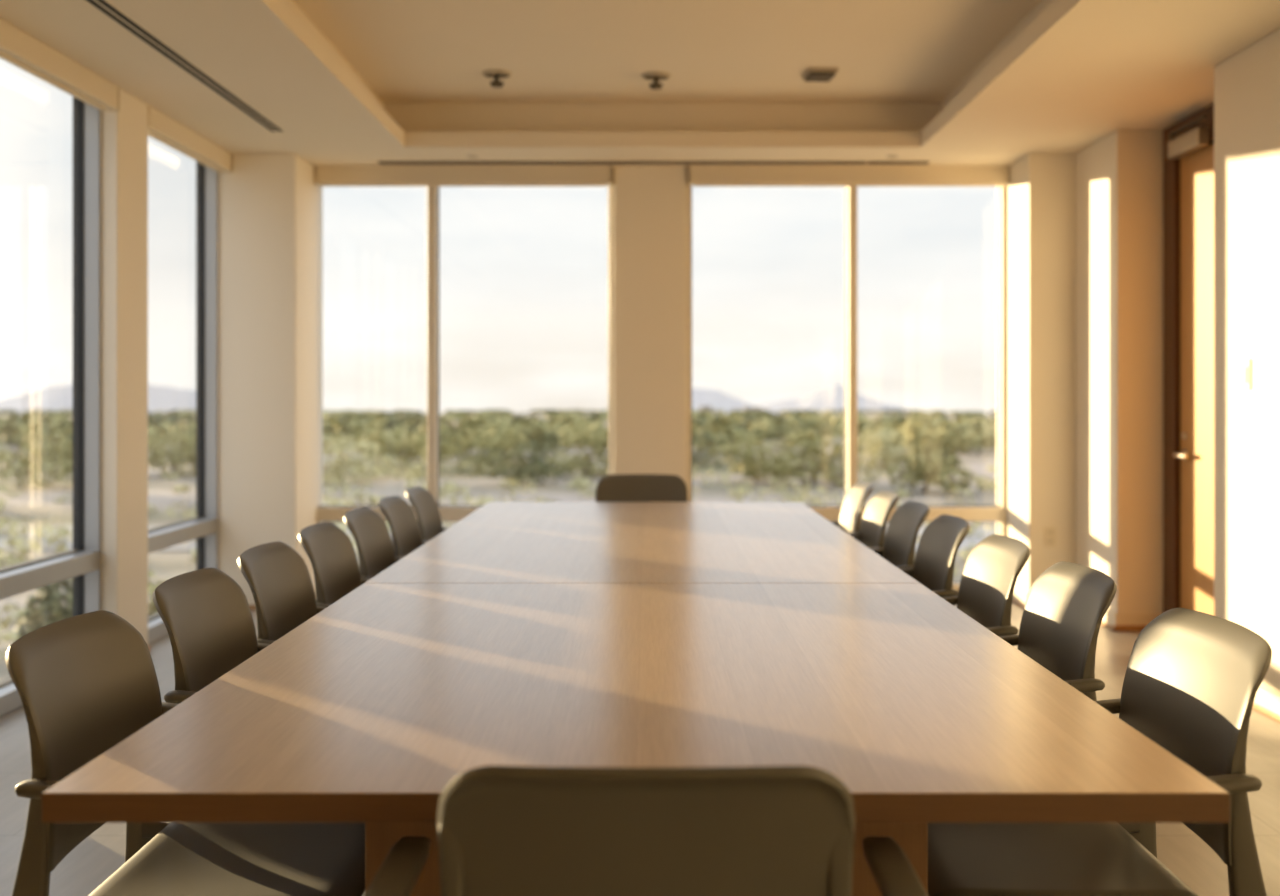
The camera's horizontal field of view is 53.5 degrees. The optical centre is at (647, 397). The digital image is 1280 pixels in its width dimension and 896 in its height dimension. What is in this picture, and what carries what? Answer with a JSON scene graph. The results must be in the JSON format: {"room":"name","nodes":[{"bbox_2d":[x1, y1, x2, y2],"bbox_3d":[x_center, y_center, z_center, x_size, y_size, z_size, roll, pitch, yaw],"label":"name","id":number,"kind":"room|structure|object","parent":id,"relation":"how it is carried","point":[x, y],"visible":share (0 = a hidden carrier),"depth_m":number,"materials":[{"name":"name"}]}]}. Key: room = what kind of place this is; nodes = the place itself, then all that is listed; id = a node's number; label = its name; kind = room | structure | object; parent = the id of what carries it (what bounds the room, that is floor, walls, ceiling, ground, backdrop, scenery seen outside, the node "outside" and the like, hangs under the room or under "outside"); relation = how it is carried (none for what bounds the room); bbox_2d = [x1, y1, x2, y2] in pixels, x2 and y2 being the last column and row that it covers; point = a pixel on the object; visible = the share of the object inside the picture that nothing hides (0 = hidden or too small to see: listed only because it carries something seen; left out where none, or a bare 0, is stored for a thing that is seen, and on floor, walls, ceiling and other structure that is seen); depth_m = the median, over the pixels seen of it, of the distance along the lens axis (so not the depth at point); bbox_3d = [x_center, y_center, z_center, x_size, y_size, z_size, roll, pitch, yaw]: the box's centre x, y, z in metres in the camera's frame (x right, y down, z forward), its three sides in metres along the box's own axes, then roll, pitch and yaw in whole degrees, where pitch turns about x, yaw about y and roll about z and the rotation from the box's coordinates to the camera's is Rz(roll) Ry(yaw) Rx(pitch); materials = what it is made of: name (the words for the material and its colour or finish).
{"room":"conference room","nodes":[
{"label":"conference room","id":0,"kind":"room"},
{"bbox_2d":[80,89,147,644],"bbox_3d":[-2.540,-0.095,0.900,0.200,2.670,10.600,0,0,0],"label":"column","id":1,"kind":"structure","parent":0,"point":[124,132],"depth_m":5.93,"materials":[{"name":"beige paint"}]},
{"bbox_2d":[0,97,100,716],"bbox_3d":[-2.575,-0.095,5.120,0.120,2.670,1.440,0,0,0],"label":"window","id":2,"kind":"structure","parent":1,"relation":"in","point":[84,566],"depth_m":5.82,"materials":[{"name":"silver metal"}]},
{"bbox_2d":[0,18,119,110],"bbox_3d":[-2.473,-1.370,5.116,0.085,0.120,1.456,0,0,0],"label":"roller blind","id":3,"kind":"object","parent":1,"relation":"attached to","point":[18,48],"visible":1,"depth_m":5.24,"materials":[{"name":"beige fabric"}]},
{"bbox_2d":[148,161,217,643],"bbox_3d":[-2.575,-0.095,6.815,0.120,2.670,1.230,0,0,0],"label":"window","id":4,"kind":"structure","parent":1,"relation":"in","point":[205,530],"depth_m":7.41,"materials":[{"name":"silver metal"}]},
{"bbox_2d":[148,106,231,172],"bbox_3d":[-2.473,-1.370,6.816,0.085,0.120,1.225,0,0,0],"label":"roller blind","id":5,"kind":"object","parent":1,"relation":"attached to","point":[161,127],"visible":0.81,"depth_m":6.74,"materials":[{"name":"beige fabric"}]},
{"bbox_2d":[148,593,315,650],"bbox_3d":[-2.244,1.225,1.835,0.392,0.030,12.070,0,0,0],"label":"baseboard","id":6,"kind":"structure","parent":1,"relation":"attached to","point":[252,607],"depth_m":7.42,"materials":[{"name":"brown wood"}]},
{"bbox_2d":[202,154,322,604],"bbox_3d":[-2.350,-0.095,7.740,0.580,2.670,0.620,0,0,0],"label":"column","id":7,"kind":"structure","parent":0,"point":[270,206],"depth_m":7.43,"materials":[{"name":"beige paint"}]},
{"bbox_2d":[0,0,1279,167],"bbox_3d":[0.140,-1.613,1.835,5.720,0.367,12.470,0,0,0],"label":"ceiling","id":8,"kind":"structure","parent":0,"point":[346,82],"depth_m":6.21,"materials":[{"name":"beige paint"}]},
{"bbox_2d":[85,0,283,131],"bbox_3d":[-1.984,-1.428,3.800,0.074,0.004,6.000,0,0,0],"label":"ceiling vent","id":9,"kind":"object","parent":8,"relation":"in","point":[104,6],"visible":1,"depth_m":5.35,"materials":[{"name":"grey metal"}]},
{"bbox_2d":[466,155,479,157],"bbox_3d":[-1.034,-1.427,7.500,0.082,0.011,0.082,0,0,0],"label":"sprinkler cover","id":10,"kind":"object","parent":8,"relation":"attached to","point":[468,156],"visible":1,"depth_m":7.48,"materials":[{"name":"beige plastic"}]},
{"bbox_2d":[482,69,511,87],"bbox_3d":[-0.798,-1.681,6.710,0.153,0.072,0.153,0,0,-5],"label":"ceiling fitting","id":11,"kind":"object","parent":8,"relation":"attached to","point":[497,74],"visible":1,"depth_m":6.69,"materials":[{"name":"beige"}]},
{"bbox_2d":[375,160,930,164],"bbox_3d":[0.033,-1.427,7.700,3.345,0.006,0.116,0,0,0],"label":"ceiling vent","id":12,"kind":"object","parent":8,"relation":"in","point":[382,162],"visible":1,"depth_m":7.68,"materials":[{"name":"brown metal"}]},
{"bbox_2d":[642,71,669,89],"bbox_3d":[0.043,-1.681,6.751,0.153,0.072,0.153,0,0,-5],"label":"ceiling fitting","id":13,"kind":"object","parent":8,"relation":"attached to","point":[655,76],"visible":1,"depth_m":6.73,"materials":[{"name":"beige"}]},
{"bbox_2d":[802,67,837,81],"bbox_3d":[0.906,-1.700,6.689,0.156,0.034,0.180,0,0,-5],"label":"ceiling fitting","id":14,"kind":"object","parent":8,"relation":"attached to","point":[812,74],"visible":1,"depth_m":6.63,"materials":[{"name":"beige"}]},
{"bbox_2d":[886,155,899,157],"bbox_3d":[1.447,-1.427,7.500,0.082,0.011,0.082,0,0,0],"label":"sprinkler cover","id":15,"kind":"object","parent":8,"relation":"attached to","point":[887,156],"visible":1,"depth_m":7.48,"materials":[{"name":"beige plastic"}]},
{"bbox_2d":[0,602,1279,895],"bbox_3d":[0.140,1.340,1.835,5.720,0.200,12.470,0,0,0],"label":"floor","id":16,"kind":"structure","parent":0,"point":[1183,852],"depth_m":3.69,"materials":[{"name":"carpet"}]},
{"bbox_2d":[5,610,364,895],"bbox_3d":[-0.755,0.817,2.210,0.590,0.846,0.544,0,0,0],"label":"armchair","id":17,"kind":"object","parent":16,"relation":"on","point":[86,683],"visible":0.73,"depth_m":2.18,"materials":[{"name":"grey"}]},
{"bbox_2d":[152,568,269,703],"bbox_3d":[-0.755,0.817,2.810,0.590,0.846,0.544,0,0,0],"label":"armchair","id":18,"kind":"object","parent":16,"relation":"on","point":[206,615],"visible":0.35,"depth_m":2.82,"materials":[{"name":"grey"}]},
{"bbox_2d":[237,541,326,643],"bbox_3d":[-0.755,0.817,3.355,0.590,0.846,0.544,0,0,0],"label":"armchair","id":19,"kind":"object","parent":16,"relation":"on","point":[278,578],"visible":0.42,"depth_m":3.38,"materials":[{"name":"grey"}]},
{"bbox_2d":[298,522,369,606],"bbox_3d":[-0.755,0.817,3.905,0.590,0.846,0.544,0,0,0],"label":"armchair","id":20,"kind":"object","parent":16,"relation":"on","point":[330,551],"visible":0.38,"depth_m":3.94,"materials":[{"name":"grey"}]},
{"bbox_2d":[343,507,401,578],"bbox_3d":[-0.755,0.817,4.460,0.590,0.846,0.544,0,0,0],"label":"armchair","id":21,"kind":"object","parent":16,"relation":"on","point":[370,532],"visible":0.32,"depth_m":4.51,"materials":[{"name":"grey leather"}]},
{"bbox_2d":[378,495,427,557],"bbox_3d":[-0.755,0.817,5.010,0.590,0.846,0.544,0,0,0],"label":"armchair","id":22,"kind":"object","parent":16,"relation":"on","point":[400,516],"visible":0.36,"depth_m":5.07,"materials":[{"name":"grey leather"}]},
{"bbox_2d":[405,486,447,540],"bbox_3d":[-0.755,0.817,5.555,0.590,0.846,0.544,0,0,0],"label":"armchair","id":23,"kind":"object","parent":16,"relation":"on","point":[425,506],"visible":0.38,"depth_m":5.62,"materials":[{"name":"grey leather"}]},
{"bbox_2d":[42,502,1229,895],"bbox_3d":[-0.015,0.870,3.857,1.505,0.740,4.499,0,0,0],"label":"conference table","id":24,"kind":"object","parent":16,"relation":"on","point":[537,634],"visible":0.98,"depth_m":2.14,"materials":[{"name":"brown wood"}]},
{"bbox_2d":[595,474,687,501],"bbox_3d":[-0.033,0.817,6.300,0.672,0.846,0.590,0,0,0],"label":"armchair","id":25,"kind":"object","parent":16,"relation":"on","point":[617,487],"visible":0.25,"depth_m":6.53,"materials":[{"name":"grey leather"}]},
{"bbox_2d":[364,766,927,895],"bbox_3d":[-0.002,0.817,1.643,0.672,0.846,0.590,0,0,0],"label":"armchair","id":26,"kind":"object","parent":16,"relation":"on","point":[503,830],"visible":1,"depth_m":1.41,"materials":[{"name":"grey"}]},
{"bbox_2d":[830,481,873,540],"bbox_3d":[0.740,0.817,5.880,0.590,0.846,0.544,0,0,0],"label":"armchair","id":27,"kind":"object","parent":16,"relation":"on","point":[849,521],"visible":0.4,"depth_m":5.95,"materials":[{"name":"grey"}]},
{"bbox_2d":[849,490,898,556],"bbox_3d":[0.740,0.817,5.300,0.590,0.846,0.544,0,0,0],"label":"armchair","id":28,"kind":"object","parent":16,"relation":"on","point":[872,532],"visible":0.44,"depth_m":5.37,"materials":[{"name":"grey leather"}]},
{"bbox_2d":[872,501,929,577],"bbox_3d":[0.740,0.817,4.740,0.590,0.846,0.544,0,0,0],"label":"armchair","id":29,"kind":"object","parent":16,"relation":"on","point":[905,523],"visible":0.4,"depth_m":4.80,"materials":[{"name":"grey"}]},
{"bbox_2d":[900,514,969,605],"bbox_3d":[0.740,0.817,4.170,0.590,0.846,0.544,0,0,0],"label":"armchair","id":30,"kind":"object","parent":16,"relation":"on","point":[940,541],"visible":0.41,"depth_m":4.21,"materials":[{"name":"grey"}]},
{"bbox_2d":[941,534,1030,635],"bbox_3d":[0.740,0.817,3.540,0.590,0.846,0.544,0,0,0],"label":"armchair","id":31,"kind":"object","parent":16,"relation":"on","point":[992,568],"visible":0.35,"depth_m":3.57,"materials":[{"name":"grey"}]},
{"bbox_2d":[999,561,1116,700],"bbox_3d":[0.740,0.817,2.920,0.590,0.846,0.544,0,0,0],"label":"armchair","id":32,"kind":"object","parent":16,"relation":"on","point":[1066,605],"visible":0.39,"depth_m":2.94,"materials":[{"name":"grey"}]},
{"bbox_2d":[928,608,1271,895],"bbox_3d":[0.740,0.817,2.240,0.590,0.846,0.544,0,0,0],"label":"armchair","id":33,"kind":"object","parent":16,"relation":"on","point":[1192,679],"visible":0.78,"depth_m":2.20,"materials":[{"name":"grey"}]},
{"bbox_2d":[614,167,685,482],"bbox_3d":[0.013,-0.095,7.950,0.451,2.670,0.200,0,0,0],"label":"column","id":34,"kind":"structure","parent":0,"point":[650,202],"depth_m":7.85,"materials":[{"name":"beige paint"}]},
{"bbox_2d":[316,168,613,520],"bbox_3d":[-1.163,-0.095,7.945,1.899,2.670,0.150,0,0,0],"label":"window","id":35,"kind":"structure","parent":34,"relation":"in","point":[323,512],"depth_m":7.89,"materials":[{"name":"beige metal"}]},
{"bbox_2d":[314,166,611,186],"bbox_3d":[-1.140,-1.370,7.849,1.830,0.120,0.078,0,0,0],"label":"roller blind","id":36,"kind":"object","parent":35,"relation":"attached to","point":[324,176],"visible":1,"depth_m":7.82,"materials":[{"name":"beige fabric"}]},
{"bbox_2d":[686,168,1006,590],"bbox_3d":[1.234,-0.095,7.945,1.992,2.670,0.150,0,0,0],"label":"window","id":37,"kind":"structure","parent":34,"relation":"in","point":[998,512],"depth_m":7.89,"materials":[{"name":"beige metal"}]},
{"bbox_2d":[688,166,1009,186],"bbox_3d":[1.238,-1.370,7.849,1.975,0.120,0.078,0,0,0],"label":"roller blind","id":38,"kind":"object","parent":37,"relation":"attached to","point":[698,176],"visible":1,"depth_m":7.82,"materials":[{"name":"beige fabric"}]},
{"bbox_2d":[1076,29,1279,694],"bbox_3d":[2.720,-0.095,1.515,0.560,2.670,11.830,0,0,0],"label":"wall","id":39,"kind":"structure","parent":0,"point":[1119,176],"depth_m":6.77,"materials":[{"name":"beige paint"}]},
{"bbox_2d":[1007,154,1075,593],"bbox_3d":[2.615,-0.095,7.740,0.770,2.670,0.620,0,0,0],"label":"column","id":40,"kind":"structure","parent":39,"relation":"attached to","point":[1041,190],"depth_m":7.43,"materials":[{"name":"beige paint"}]},
{"bbox_2d":[1044,527,1055,545],"bbox_3d":[2.352,0.810,7.426,0.072,0.116,0.009,0,0,0],"label":"wall outlet","id":41,"kind":"object","parent":39,"relation":"attached to","point":[1049,532],"visible":1,"depth_m":7.42,"materials":[{"name":"beige plastic"}]},
{"bbox_2d":[1012,587,1279,720],"bbox_3d":[2.478,1.192,1.835,0.535,0.095,12.070,0,0,0],"label":"baseboard","id":42,"kind":"structure","parent":39,"relation":"attached to","point":[1266,701],"depth_m":6.76,"materials":[{"name":"beige"}]},
{"bbox_2d":[1163,104,1213,614],"bbox_3d":[2.750,-0.095,6.125,0.160,2.670,1.290,0,0,0],"label":"door","id":43,"kind":"structure","parent":39,"relation":"in","point":[1188,144],"depth_m":6.50,"materials":[{"name":"brown wood"}]},
{"bbox_2d":[1242,359,1250,389],"bbox_3d":[2.434,-0.095,5.170,0.012,0.124,0.074,0,0,0],"label":"light switch","id":44,"kind":"object","parent":39,"relation":"attached to","point":[1246,364],"visible":1,"depth_m":5.15,"materials":[{"name":"beige plastic"}]},
{"label":"outside","id":45,"kind":"structure","parent":0,"visible":0},
{"bbox_2d":[0,413,996,688],"bbox_3d":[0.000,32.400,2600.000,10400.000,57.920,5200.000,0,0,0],"label":"ground","id":46,"kind":"structure","parent":45,"point":[36,504],"depth_m":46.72,"materials":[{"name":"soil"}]},
{"bbox_2d":[0,425,72,488],"bbox_3d":[-23.660,2.291,48.065,5.489,2.514,6.046,0,0,0],"label":"tree","id":47,"kind":"object","parent":46,"relation":"on","point":[35,469],"visible":0.8,"depth_m":48.05,"materials":[{"name":"green plant"}]},
{"bbox_2d":[16,577,72,637],"bbox_3d":[-7.439,2.866,15.885,0.828,1.357,1.055,0,0,-44],"label":"tree","id":48,"kind":"object","parent":46,"relation":"on","point":[48,601],"visible":0.41,"depth_m":15.75,"materials":[{"name":"green plant"}]},
{"bbox_2d":[20,422,72,468],"bbox_3d":[-27.871,2.358,61.374,4.624,2.379,5.387,0,0,-21],"label":"tree","id":49,"kind":"object","parent":46,"relation":"on","point":[69,435],"visible":0.1,"depth_m":61.87,"materials":[{"name":"green plant"}]},
{"bbox_2d":[0,384,195,413],"bbox_3d":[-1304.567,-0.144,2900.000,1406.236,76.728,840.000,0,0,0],"label":"mountain","id":50,"kind":"structure","parent":46,"relation":"on","point":[165,398],"depth_m":2704.16},
{"bbox_2d":[148,571,164,621],"bbox_3d":[-5.668,2.775,14.932,1.202,1.540,0.920,0,0,0],"label":"tree","id":51,"kind":"object","parent":46,"relation":"on","point":[151,588],"visible":0.05,"depth_m":14.74,"materials":[{"name":"green plant"}]},
{"bbox_2d":[148,423,195,476],"bbox_3d":[-20.747,2.289,55.657,4.639,2.516,6.397,0,0,37],"label":"tree","id":52,"kind":"object","parent":46,"relation":"on","point":[159,452],"visible":0.62,"depth_m":54.90,"materials":[{"name":"green plant"}]},
{"bbox_2d":[323,432,399,482],"bbox_3d":[-13.029,2.455,52.109,5.330,2.184,4.818,0,0,0],"label":"tree","id":53,"kind":"object","parent":46,"relation":"on","point":[338,470],"visible":0.66,"depth_m":51.51,"materials":[{"name":"green plant"}]},
{"bbox_2d":[358,427,462,468],"bbox_3d":[-11.635,2.463,62.217,5.016,2.167,4.977,0,0,0],"label":"tree","id":54,"kind":"object","parent":46,"relation":"on","point":[396,444],"visible":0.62,"depth_m":61.77,"materials":[{"name":"green plant"}]},
{"bbox_2d":[404,425,528,475],"bbox_3d":[-8.207,2.407,58.279,5.510,2.335,4.852,0,0,0],"label":"tree","id":55,"kind":"object","parent":46,"relation":"on","point":[496,440],"visible":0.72,"depth_m":57.33,"materials":[{"name":"green plant"}]},
{"bbox_2d":[0,526,996,550],"bbox_3d":[0.000,3.410,31.000,120.000,0.001,16.294,0,0,0],"label":"gravel track","id":56,"kind":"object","parent":46,"relation":"on","point":[974,539],"visible":0.07,"depth_m":30.60,"materials":[{"name":"beige gravel"}]},
{"bbox_2d":[0,409,996,455],"bbox_3d":[-67.697,3.723,288.457,448.521,6.394,429.428,0,0,0],"label":"scrub","id":57,"kind":"object","parent":46,"relation":"on","point":[9,432],"visible":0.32,"depth_m":100.91,"materials":[{"name":"green plant"}]},
{"bbox_2d":[468,440,569,484],"bbox_3d":[-5.024,2.627,50.400,3.931,1.836,3.669,0,0,0],"label":"tree","id":58,"kind":"object","parent":46,"relation":"on","point":[521,469],"visible":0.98,"depth_m":49.91,"materials":[{"name":"green plant"}]},
{"bbox_2d":[495,424,579,448],"bbox_3d":[-7.335,2.646,83.486,5.756,1.798,6.088,0,0,0],"label":"tree","id":59,"kind":"object","parent":46,"relation":"on","point":[544,429],"visible":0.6,"depth_m":83.33,"materials":[{"name":"green plant"}]},
{"bbox_2d":[535,423,607,477],"bbox_3d":[-2.340,2.319,55.139,5.029,2.458,4.795,0,0,0],"label":"tree","id":60,"kind":"object","parent":46,"relation":"on","point":[596,441],"visible":0.56,"depth_m":54.64,"materials":[{"name":"green plant"}]},
{"bbox_2d":[699,406,712,410],"bbox_3d":[23.748,4.956,520.000,5.600,3.360,5.600,0,0,0],"label":"building","id":61,"kind":"structure","parent":46,"relation":"on","point":[707,408],"depth_m":517.49,"materials":[{"name":"grey"}]},
{"bbox_2d":[692,443,739,466],"bbox_3d":[2.832,2.882,63.731,3.987,1.324,4.840,0,0,0],"label":"tree","id":62,"kind":"object","parent":46,"relation":"on","point":[698,451],"visible":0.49,"depth_m":63.39,"materials":[{"name":"green plant"}]},
{"bbox_2d":[692,388,753,412],"bbox_3d":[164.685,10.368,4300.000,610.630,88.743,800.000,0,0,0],"label":"mountain","id":63,"kind":"structure","parent":46,"relation":"on","point":[719,400],"depth_m":4133.43},
{"bbox_2d":[695,434,804,481],"bbox_3d":[4.469,2.492,52.076,3.708,2.107,5.737,0,0,36],"label":"tree","id":64,"kind":"object","parent":46,"relation":"on","point":[747,454],"visible":0.81,"depth_m":50.89,"materials":[{"name":"green plant"}]},
{"bbox_2d":[743,407,760,410],"bbox_3d":[45.858,5.538,560.000,7.600,3.140,7.600,0,0,0],"label":"building","id":65,"kind":"structure","parent":46,"relation":"on","point":[744,408],"depth_m":556.54,"materials":[{"name":"grey"}]},
{"bbox_2d":[753,419,844,443],"bbox_3d":[11.094,2.564,95.267,7.424,1.963,7.352,0,0,0],"label":"tree","id":66,"kind":"object","parent":46,"relation":"on","point":[796,426],"visible":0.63,"depth_m":94.22,"materials":[{"name":"green plant"}]},
{"bbox_2d":[755,428,880,486],"bbox_3d":[6.732,2.348,49.937,5.039,2.397,4.410,0,0,0],"label":"tree","id":67,"kind":"object","parent":46,"relation":"on","point":[809,451],"visible":0.84,"depth_m":49.48,"materials":[{"name":"green plant"}]},
{"bbox_2d":[754,384,911,412],"bbox_3d":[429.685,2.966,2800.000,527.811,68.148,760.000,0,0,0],"label":"mountain","id":68,"kind":"structure","parent":46,"relation":"on","point":[832,397],"depth_m":2649.27},
{"bbox_2d":[857,428,914,470],"bbox_3d":[11.083,2.490,59.758,3.196,2.113,3.497,0,0,0],"label":"tree","id":69,"kind":"object","parent":46,"relation":"on","point":[890,449],"visible":0.78,"depth_m":59.37,"materials":[{"name":"green plant"}]},
{"bbox_2d":[881,413,990,492],"bbox_3d":[10.502,2.053,46.182,3.383,2.993,3.803,0,0,-35],"label":"tree","id":70,"kind":"object","parent":46,"relation":"on","point":[928,472],"visible":1,"depth_m":45.38,"materials":[{"name":"green plant"}]},
{"bbox_2d":[927,418,996,453],"bbox_3d":[19.840,2.397,77.951,5.340,2.301,6.408,0,0,0],"label":"tree","id":71,"kind":"object","parent":46,"relation":"on","point":[992,430],"visible":0.34,"depth_m":77.69,"materials":[{"name":"green plant"}]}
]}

